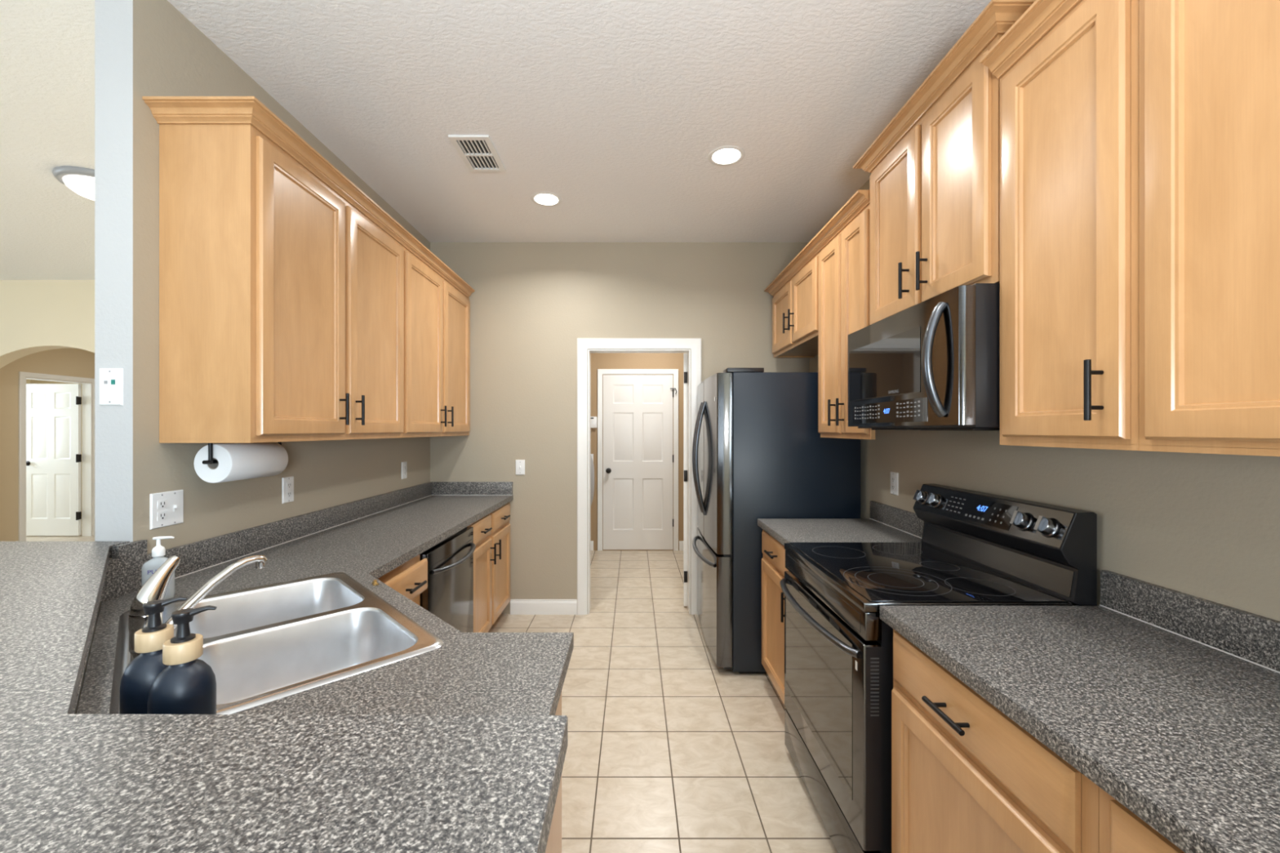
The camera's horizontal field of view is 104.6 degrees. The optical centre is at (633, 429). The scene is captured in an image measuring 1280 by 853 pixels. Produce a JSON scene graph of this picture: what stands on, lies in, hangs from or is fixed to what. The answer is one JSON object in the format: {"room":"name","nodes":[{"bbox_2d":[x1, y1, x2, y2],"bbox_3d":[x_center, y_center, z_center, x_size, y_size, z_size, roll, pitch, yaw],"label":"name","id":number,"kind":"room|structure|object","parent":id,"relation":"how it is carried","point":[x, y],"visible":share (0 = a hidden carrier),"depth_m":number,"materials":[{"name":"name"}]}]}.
{"room":"kitchen","nodes":[
{"label":"kitchen","id":0,"kind":"room"},
{"bbox_2d":[26,378,31,383],"bbox_3d":[-10.060,-0.011,2.000,0.120,2.885,14.000,0,0,0],"label":"wall","id":1,"kind":"structure","parent":0,"point":[28,381],"depth_m":8.17,"materials":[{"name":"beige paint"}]},
{"bbox_2d":[0,280,94,368],"bbox_3d":[-5.850,-0.011,4.875,8.300,2.885,0.150,0,0,0],"label":"wall","id":2,"kind":"structure","parent":0,"point":[36,316],"depth_m":4.80,"materials":[{"name":"beige paint"}]},
{"bbox_2d":[0,348,94,541],"bbox_3d":[-7.360,-0.011,6.575,0.120,2.885,3.250,0,0,0],"label":"wall","id":3,"kind":"structure","parent":0,"point":[77,362],"depth_m":5.83,"materials":[{"name":"paint"}]},
{"bbox_2d":[26,383,81,535],"bbox_3d":[-7.793,0.403,6.604,0.753,2.033,0.102,0,0,0],"label":"door","id":4,"kind":"structure","parent":3,"relation":"in","point":[53,411],"depth_m":6.62,"materials":[{"name":"white wood"}]},
{"bbox_2d":[18,371,94,541],"bbox_3d":[-7.351,0.370,6.295,0.138,2.122,0.854,0,0,0],"label":"trim","id":5,"kind":"structure","parent":3,"relation":"attached to","point":[87,388],"depth_m":6.65,"materials":[{"name":"white wood"}]},
{"bbox_2d":[31,379,81,384],"bbox_3d":[-7.100,-0.011,8.260,5.800,2.885,0.120,0,0,0],"label":"wall","id":6,"kind":"structure","parent":0,"point":[33,381],"depth_m":8.20,"materials":[{"name":"paint"}]},
{"bbox_2d":[75,558,111,714],"bbox_3d":[-0.993,0.910,0.881,1.931,1.041,0.456,0,0,34],"label":"wall","id":7,"kind":"structure","parent":0,"point":[109,558],"depth_m":1.41,"materials":[{"name":"paint"}]},
{"bbox_2d":[0,541,567,852],"bbox_3d":[-1.174,0.370,0.833,2.556,0.038,0.786,0,0,32],"label":"countertop","id":8,"kind":"structure","parent":7,"relation":"on","point":[70,782],"depth_m":0.52,"materials":[{"name":"laminate"}]},
{"bbox_2d":[128,555,267,662],"bbox_3d":[-1.068,0.396,1.151,0.230,0.208,0.292,0,0,0],"label":"kitchen faucet","id":9,"kind":"object","parent":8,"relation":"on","point":[155,588],"visible":0.56,"depth_m":1.12,"materials":[{"name":"silver metal"}]},
{"bbox_2d":[74,539,146,714],"bbox_3d":[-0.954,0.429,0.949,1.755,0.152,0.339,0,0,35],"label":"backsplash","id":10,"kind":"structure","parent":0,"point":[123,574],"depth_m":1.51,"materials":[{"name":"laminate"}]},
{"bbox_2d":[94,0,430,554],"bbox_3d":[-1.640,-0.011,3.180,0.120,2.885,3.240,0,0,0],"label":"wall","id":11,"kind":"structure","parent":0,"point":[143,47],"depth_m":1.61,"materials":[{"name":"beige paint"}]},
{"bbox_2d":[99,368,123,405],"bbox_3d":[-1.646,-0.135,1.556,0.072,0.117,0.008,0,0,0],"label":"jack plate","id":12,"kind":"object","parent":11,"relation":"attached to","point":[111,380],"visible":1,"depth_m":1.55,"materials":[{"name":"white plastic"}]},
{"bbox_2d":[149,489,183,529],"bbox_3d":[-1.572,0.268,1.673,0.016,0.117,0.117,0,0,0],"label":"outlet cover","id":13,"kind":"object","parent":11,"relation":"attached to","point":[166,508],"visible":1,"depth_m":1.66,"materials":[{"name":"white plastic"}]},
{"bbox_2d":[157,511,167,520],"bbox_3d":[-1.573,0.287,1.650,0.002,0.028,0.033,0,0,0],"label":"socket","id":14,"kind":"object","parent":13,"relation":"attached to","point":[162,515],"depth_m":1.65,"materials":[{"name":"white plastic"}]},
{"bbox_2d":[157,499,167,509],"bbox_3d":[-1.573,0.248,1.650,0.002,0.028,0.033,0,0,0],"label":"socket","id":15,"kind":"object","parent":13,"relation":"attached to","point":[162,504],"depth_m":1.65,"materials":[{"name":"white plastic"}]},
{"bbox_2d":[159,124,404,443],"bbox_3d":[-1.397,-0.491,2.183,0.363,1.070,1.076,0,0,0],"label":"upper cabinet","id":16,"kind":"object","parent":11,"relation":"attached to","point":[282,302],"visible":1,"depth_m":1.67,"materials":[{"name":"brown wood"}]},
{"bbox_2d":[202,441,281,464],"bbox_3d":[-1.465,0.076,1.872,0.026,0.086,0.356,0,0,0],"label":"paper towel holder","id":17,"kind":"object","parent":16,"relation":"attached to","point":[211,460],"visible":0.49,"depth_m":1.70,"materials":[{"name":"black metal"}]},
{"bbox_2d":[194,442,288,483],"bbox_3d":[-1.462,0.118,1.858,0.137,0.137,0.280,0,0,0],"label":"paper towel roll","id":18,"kind":"object","parent":17,"relation":"hanging from","point":[236,461],"visible":0.98,"depth_m":1.77,"materials":[{"name":"white paper"}]},
{"bbox_2d":[281,475,293,503],"bbox_3d":[-1.575,0.274,2.257,0.009,0.117,0.072,0,0,0],"label":"outlet cover","id":19,"kind":"object","parent":11,"relation":"attached to","point":[287,482],"visible":1,"depth_m":2.25,"materials":[{"name":"white plastic"}]},
{"bbox_2d":[286,482,291,497],"bbox_3d":[-1.573,0.274,2.257,0.002,0.066,0.033,0,0,0],"label":"socket","id":20,"kind":"object","parent":19,"relation":"attached to","point":[288,484],"depth_m":2.25,"materials":[{"name":"white plastic"}]},
{"bbox_2d":[146,481,431,577],"bbox_3d":[-1.569,0.455,2.712,0.020,0.102,2.253,0,0,0],"label":"backsplash","id":21,"kind":"structure","parent":11,"relation":"attached to","point":[198,555],"depth_m":2.17,"materials":[{"name":"laminate"}]},
{"bbox_2d":[142,96,475,297],"bbox_3d":[-1.399,-1.044,2.694,0.360,0.055,2.212,0,0,0],"label":"crown molding","id":22,"kind":"structure","parent":11,"relation":"attached to","point":[165,109],"depth_m":1.77,"materials":[{"name":"brown wood"}]},
{"bbox_2d":[401,461,406,479],"bbox_3d":[-1.575,0.279,3.400,0.009,0.117,0.072,0,0,0],"label":"outlet cover","id":23,"kind":"object","parent":11,"relation":"attached to","point":[403,464],"visible":1,"depth_m":3.39,"materials":[{"name":"white plastic"}]},
{"bbox_2d":[401,244,470,437],"bbox_3d":[-1.397,-0.491,3.280,0.363,1.070,1.115,0,0,0],"label":"upper cabinet","id":24,"kind":"object","parent":11,"relation":"attached to","point":[437,314],"visible":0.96,"depth_m":3.14,"materials":[{"name":"brown wood"}]},
{"bbox_2d":[26,535,837,852],"bbox_3d":[-4.000,1.491,1.900,12.400,0.120,14.200,0,0,0],"label":"floor","id":25,"kind":"structure","parent":0,"point":[669,749],"depth_m":2.31,"materials":[{"name":"tile"}]},
{"bbox_2d":[377,554,427,605],"bbox_3d":[-1.006,0.988,1.413,1.146,0.886,1.626,0,0,0],"label":"base cabinet","id":26,"kind":"object","parent":25,"relation":"on","point":[410,579],"visible":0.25,"depth_m":2.01,"materials":[{"name":"brown wood"}]},
{"bbox_2d":[75,494,573,715],"bbox_3d":[-0.864,0.525,2.213,1.428,0.038,3.250,0,0,0],"label":"countertop","id":27,"kind":"structure","parent":26,"relation":"on","point":[471,673],"depth_m":1.14,"materials":[{"name":"laminate"}]},
{"bbox_2d":[119,595,187,714],"bbox_3d":[-0.722,0.380,0.745,0.073,0.250,0.073,0,0,0],"label":"soap bottle","id":28,"kind":"object","parent":27,"relation":"on","point":[137,679],"visible":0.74,"depth_m":0.72,"materials":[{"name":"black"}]},
{"bbox_2d":[141,536,174,599],"bbox_3d":[-1.397,0.409,1.455,0.071,0.191,0.039,0,0,-32],"label":"soap bottle","id":29,"kind":"object","parent":27,"relation":"on","point":[149,567],"visible":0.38,"depth_m":1.45,"materials":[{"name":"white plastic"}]},
{"bbox_2d":[147,605,217,714],"bbox_3d":[-0.645,0.380,0.708,0.073,0.250,0.073,0,0,0],"label":"soap bottle","id":30,"kind":"object","parent":27,"relation":"on","point":[188,686],"visible":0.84,"depth_m":0.69,"materials":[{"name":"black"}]},
{"bbox_2d":[109,572,444,714],"bbox_3d":[-0.925,0.590,1.262,0.838,0.184,0.552,0,0,45],"label":"sink","id":31,"kind":"object","parent":27,"relation":"in","point":[263,644],"visible":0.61,"depth_m":1.31,"materials":[{"name":"silver metal"}]},
{"bbox_2d":[176,577,364,638],"bbox_3d":[-1.040,0.591,1.429,0.404,0.181,0.372,0,0,-45],"label":"basin","id":32,"kind":"object","parent":31,"relation":"in","point":[308,607],"depth_m":1.52,"materials":[{"name":"silver metal"}]},
{"bbox_2d":[197,607,417,704],"bbox_3d":[-0.758,0.591,1.147,0.372,0.181,0.404,0,0,45],"label":"basin","id":33,"kind":"object","parent":31,"relation":"in","point":[265,664],"depth_m":1.26,"materials":[{"name":"silver metal"}]},
{"bbox_2d":[174,494,512,578],"bbox_3d":[-1.248,0.504,2.702,0.622,0.002,2.232,0,0,0],"label":"caulk line","id":34,"kind":"object","parent":27,"relation":"on","point":[431,495],"visible":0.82,"depth_m":2.50,"materials":[{"name":"white"}]},
{"bbox_2d":[419,526,475,632],"bbox_3d":[-1.219,0.990,2.554,0.718,0.883,0.644,0,0,0],"label":"dishwasher","id":35,"kind":"object","parent":25,"relation":"on","point":[448,595],"visible":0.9,"depth_m":2.54,"materials":[{"name":"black metal"}]},
{"bbox_2d":[467,502,510,632],"bbox_3d":[-1.241,0.988,3.359,0.676,0.886,0.957,0,0,0],"label":"base cabinet","id":36,"kind":"object","parent":25,"relation":"on","point":[491,532],"visible":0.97,"depth_m":3.26,"materials":[{"name":"brown wood"}]},
{"bbox_2d":[545,692,561,852],"bbox_3d":[-0.304,0.988,0.902,0.258,0.886,0.605,0,0,0],"label":"base cabinet","id":37,"kind":"object","parent":25,"relation":"on","point":[553,844],"visible":0.02,"depth_m":1.13,"materials":[{"name":"brown wood"}]},
{"bbox_2d":[761,529,787,704],"bbox_3d":[1.020,0.988,2.509,0.687,0.886,0.611,0,0,0],"label":"base cabinet","id":38,"kind":"object","parent":25,"relation":"on","point":[773,561],"visible":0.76,"depth_m":2.56,"materials":[{"name":"brown wood"}]},
{"bbox_2d":[757,518,921,546],"bbox_3d":[1.034,0.525,2.509,0.660,0.038,0.611,0,0,0],"label":"countertop","id":39,"kind":"structure","parent":38,"relation":"on","point":[784,531],"depth_m":2.49,"materials":[{"name":"laminate"}]},
{"bbox_2d":[869,518,921,537],"bbox_3d":[1.342,0.504,2.507,0.002,0.002,0.609,0,0,0],"label":"caulk line","id":40,"kind":"object","parent":39,"relation":"on","point":[869,518],"visible":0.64,"depth_m":2.52,"materials":[{"name":"white"}]},
{"bbox_2d":[692,368,860,673],"bbox_3d":[0.861,0.535,3.321,0.922,1.792,0.898,0,0,0],"label":"refrigerator","id":41,"kind":"object","parent":25,"relation":"on","point":[759,451],"visible":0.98,"depth_m":2.87,"materials":[{"name":"black metal"}]},
{"bbox_2d":[779,483,1097,852],"bbox_3d":[0.972,0.835,1.815,0.746,1.192,0.762,0,0,0],"label":"electric range","id":42,"kind":"object","parent":25,"relation":"on","point":[975,548],"visible":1,"depth_m":1.62,"materials":[{"name":"black metal"}]},
{"bbox_2d":[784,542,1072,612],"bbox_3d":[0.972,0.514,1.815,0.607,0.032,0.762,0,0,0],"label":"cooktop","id":43,"kind":"object","parent":42,"relation":"in","point":[868,576],"depth_m":1.68,"materials":[{"name":"black glass"}]},
{"bbox_2d":[891,629,1099,852],"bbox_3d":[1.020,0.988,1.092,0.687,0.886,0.619,0,0,0],"label":"base cabinet","id":44,"kind":"object","parent":25,"relation":"on","point":[966,777],"visible":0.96,"depth_m":1.06,"materials":[{"name":"brown wood"}]},
{"bbox_2d":[1099,787,1185,852],"bbox_3d":[1.020,0.988,0.472,0.687,0.886,0.619,0,0,0],"label":"base cabinet","id":45,"kind":"object","parent":25,"relation":"on","point":[1121,830],"visible":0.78,"depth_m":0.72,"materials":[{"name":"brown wood"}]},
{"bbox_2d":[880,605,1279,852],"bbox_3d":[1.036,0.525,0.792,0.656,0.038,1.264,0,0,0],"label":"countertop","id":46,"kind":"structure","parent":45,"relation":"on","point":[1184,733],"depth_m":0.91,"materials":[{"name":"laminate"}]},
{"bbox_2d":[1098,604,1279,673],"bbox_3d":[1.342,0.504,0.794,0.002,0.002,1.259,0,0,0],"label":"caulk line","id":47,"kind":"object","parent":46,"relation":"on","point":[1099,604],"visible":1,"depth_m":1.18,"materials":[{"name":"white"}]},
{"bbox_2d":[0,0,991,279],"bbox_3d":[-4.000,-1.514,1.900,12.400,0.120,14.200,0,0,0],"label":"ceiling","id":48,"kind":"structure","parent":0,"point":[617,110],"depth_m":2.17,"materials":[{"name":"white paint"}]},
{"bbox_2d":[52,165,94,200],"bbox_3d":[-3.130,-1.405,2.920,0.394,0.098,0.394,0,0,0],"label":"ceiling lamp","id":49,"kind":"object","parent":48,"relation":"attached to","point":[81,180],"visible":0.43,"depth_m":2.78,"materials":[{"name":"grey plastic"}]},
{"bbox_2d":[448,135,506,172],"bbox_3d":[-0.815,-1.449,2.605,0.200,0.010,0.330,0,0,0],"label":"ceiling vent","id":50,"kind":"object","parent":48,"relation":"in","point":[478,153],"visible":1,"depth_m":2.59,"materials":[{"name":"white metal"}]},
{"bbox_2d":[530,191,562,206],"bbox_3d":[-0.550,-1.450,3.120,0.195,0.007,0.195,0,0,0],"label":"recessed light","id":51,"kind":"object","parent":48,"relation":"in","point":[541,198],"visible":1,"depth_m":3.11,"materials":[{"name":"white"}]},
{"bbox_2d":[707,145,745,166],"bbox_3d":[0.493,-1.450,2.627,0.195,0.007,0.195,0,0,0],"label":"recessed light","id":52,"kind":"object","parent":48,"relation":"in","point":[728,155],"visible":1,"depth_m":2.61,"materials":[{"name":"white"}]},
{"bbox_2d":[430,242,808,613],"bbox_3d":[-0.045,-0.011,3.900,3.070,2.885,0.120,0,0,0],"label":"wall","id":53,"kind":"structure","parent":0,"point":[531,303],"depth_m":3.84,"materials":[{"name":"beige paint"}]},
{"bbox_2d":[431,481,512,494],"bbox_3d":[-1.248,0.455,3.829,0.622,0.102,0.020,0,0,0],"label":"backsplash","id":54,"kind":"structure","parent":53,"relation":"attached to","point":[437,487],"depth_m":3.82,"materials":[{"name":"laminate"}]},
{"bbox_2d":[515,459,524,475],"bbox_3d":[-0.880,0.292,3.832,0.072,0.117,0.016,0,0,0],"label":"light switch","id":55,"kind":"object","parent":53,"relation":"attached to","point":[520,464],"visible":1,"depth_m":3.83,"materials":[{"name":"white plastic"}]},
{"bbox_2d":[510,599,577,614],"bbox_3d":[-0.697,1.374,3.833,0.516,0.114,0.014,0,0,0],"label":"baseboard","id":56,"kind":"structure","parent":53,"relation":"attached to","point":[517,606],"depth_m":3.83,"materials":[{"name":"white wood"}]},
{"bbox_2d":[577,337,701,614],"bbox_3d":[0.043,0.362,3.891,0.961,2.138,0.138,0,0,0],"label":"trim","id":57,"kind":"structure","parent":53,"relation":"attached to","point":[584,354],"depth_m":3.83,"materials":[{"name":"white wood"}]},
{"bbox_2d":[683,353,687,606],"bbox_3d":[0.466,0.403,4.348,0.043,2.033,0.785,0,0,7],"label":"door","id":58,"kind":"structure","parent":53,"relation":"in","point":[685,355],"depth_m":3.98,"materials":[{"name":"white wood"}]},
{"bbox_2d":[591,353,683,550],"bbox_3d":[0.000,-0.011,5.920,2.600,2.885,0.120,0,0,0],"label":"wall","id":59,"kind":"structure","parent":0,"point":[598,361],"depth_m":5.86,"materials":[{"name":"beige paint"}]},
{"bbox_2d":[591,541,593,551],"bbox_3d":[-0.887,1.374,5.853,0.825,0.114,0.014,0,0,0],"label":"baseboard","id":60,"kind":"structure","parent":59,"relation":"attached to","point":[592,542],"depth_m":5.85,"materials":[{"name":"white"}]},
{"bbox_2d":[591,416,596,427],"bbox_3d":[-0.496,-0.087,5.842,0.127,0.133,0.036,0,0,0],"label":"alarm keypad","id":61,"kind":"object","parent":59,"relation":"attached to","point":[593,419],"visible":0.53,"depth_m":5.83,"materials":[{"name":"white plastic"}]},
{"bbox_2d":[597,368,678,551],"bbox_3d":[0.052,0.357,5.851,0.958,2.147,0.018,0,0,0],"label":"trim","id":62,"kind":"structure","parent":59,"relation":"attached to","point":[600,371],"depth_m":5.84,"materials":[{"name":"white wood"}]},
{"bbox_2d":[603,374,676,549],"bbox_3d":[0.075,0.385,5.837,0.874,2.068,0.102,0,0,0],"label":"door","id":63,"kind":"structure","parent":59,"relation":"in","point":[638,456],"depth_m":5.85,"materials":[{"name":"white paint"}]},
{"bbox_2d":[679,541,683,551],"bbox_3d":[0.920,1.374,5.853,0.760,0.114,0.014,0,0,0],"label":"baseboard","id":64,"kind":"structure","parent":59,"relation":"attached to","point":[681,543],"depth_m":5.85,"materials":[{"name":"white wood"}]},
{"bbox_2d":[808,178,1279,621],"bbox_3d":[1.425,-0.011,-0.580,0.120,2.885,8.840,0,0,0],"label":"wall","id":65,"kind":"structure","parent":0,"point":[1204,526],"depth_m":1.33,"materials":[{"name":"beige paint"}]},
{"bbox_2d":[772,250,820,357],"bbox_3d":[1.182,-0.785,3.276,0.363,0.482,0.938,0,0,0],"label":"upper cabinet","id":66,"kind":"object","parent":65,"relation":"attached to","point":[795,304],"visible":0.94,"depth_m":3.21,"materials":[{"name":"brown wood"}]},
{"bbox_2d":[764,190,869,295],"bbox_3d":[1.184,-1.044,3.005,0.360,0.055,1.594,0,0,0],"label":"crown molding","id":67,"kind":"structure","parent":66,"relation":"attached to","point":[860,200],"depth_m":2.67,"materials":[{"name":"brown wood"}]},
{"bbox_2d":[817,204,875,439],"bbox_3d":[1.182,-0.491,2.506,0.363,1.070,0.598,0,0,0],"label":"upper cabinet","id":68,"kind":"object","parent":65,"relation":"attached to","point":[843,263],"visible":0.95,"depth_m":2.47,"materials":[{"name":"brown wood"}]},
{"bbox_2d":[890,471,898,495],"bbox_3d":[1.361,0.281,2.584,0.009,0.117,0.072,0,0,0],"label":"outlet cover","id":69,"kind":"object","parent":65,"relation":"attached to","point":[894,476],"visible":1,"depth_m":2.57,"materials":[{"name":"white plastic"}]},
{"bbox_2d":[891,476,895,489],"bbox_3d":[1.358,0.281,2.584,0.002,0.066,0.033,0,0,0],"label":"socket","id":70,"kind":"object","parent":69,"relation":"attached to","point":[893,478],"depth_m":2.58,"materials":[{"name":"white plastic"}]},
{"bbox_2d":[870,500,924,537],"bbox_3d":[1.354,0.455,2.507,0.020,0.102,0.609,0,0,0],"label":"backsplash","id":71,"kind":"structure","parent":65,"relation":"attached to","point":[908,522],"depth_m":2.52,"materials":[{"name":"laminate"}]},
{"bbox_2d":[869,34,1004,324],"bbox_3d":[1.182,-0.795,1.821,0.363,0.728,0.767,0,0,0],"label":"upper cabinet","id":72,"kind":"object","parent":65,"relation":"attached to","point":[935,197],"visible":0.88,"depth_m":1.69,"materials":[{"name":"brown wood"}]},
{"bbox_2d":[848,283,999,431],"bbox_3d":[1.124,-0.212,1.820,0.478,0.430,0.760,0,0,0],"label":"microwave","id":73,"kind":"object","parent":72,"relation":"attached to","point":[933,363],"visible":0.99,"depth_m":1.54,"materials":[{"name":"black metal"}]},
{"bbox_2d":[853,0,1035,173],"bbox_3d":[1.184,-1.177,1.821,0.360,0.055,0.881,0,0,0],"label":"crown molding","id":74,"kind":"structure","parent":72,"relation":"attached to","point":[998,16],"depth_m":1.62,"materials":[{"name":"brown wood"}]},
{"bbox_2d":[1000,0,1138,450],"bbox_3d":[1.182,-0.491,1.235,0.363,1.070,0.393,0,0,0],"label":"upper cabinet","id":75,"kind":"object","parent":65,"relation":"attached to","point":[1069,104],"visible":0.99,"depth_m":1.18,"materials":[{"name":"brown wood"}]},
{"bbox_2d":[979,0,1080,79],"bbox_3d":[1.031,-1.044,0.816,0.055,0.055,1.232,0,0,0],"label":"crown molding","id":76,"kind":"structure","parent":75,"relation":"attached to","point":[1042,15],"depth_m":1.30,"materials":[{"name":"brown wood"}]},
{"bbox_2d":[1100,569,1279,671],"bbox_3d":[1.354,0.455,0.794,0.020,0.102,1.259,0,0,0],"label":"backsplash","id":77,"kind":"structure","parent":65,"relation":"attached to","point":[1251,637],"depth_m":1.18,"materials":[{"name":"laminate"}]},
{"bbox_2d":[1138,0,1279,456],"bbox_3d":[1.182,-0.491,0.619,0.363,1.070,0.837,0,0,0],"label":"upper cabinet","id":78,"kind":"object","parent":65,"relation":"attached to","point":[1209,70],"visible":1,"depth_m":0.90,"materials":[{"name":"brown wood"}]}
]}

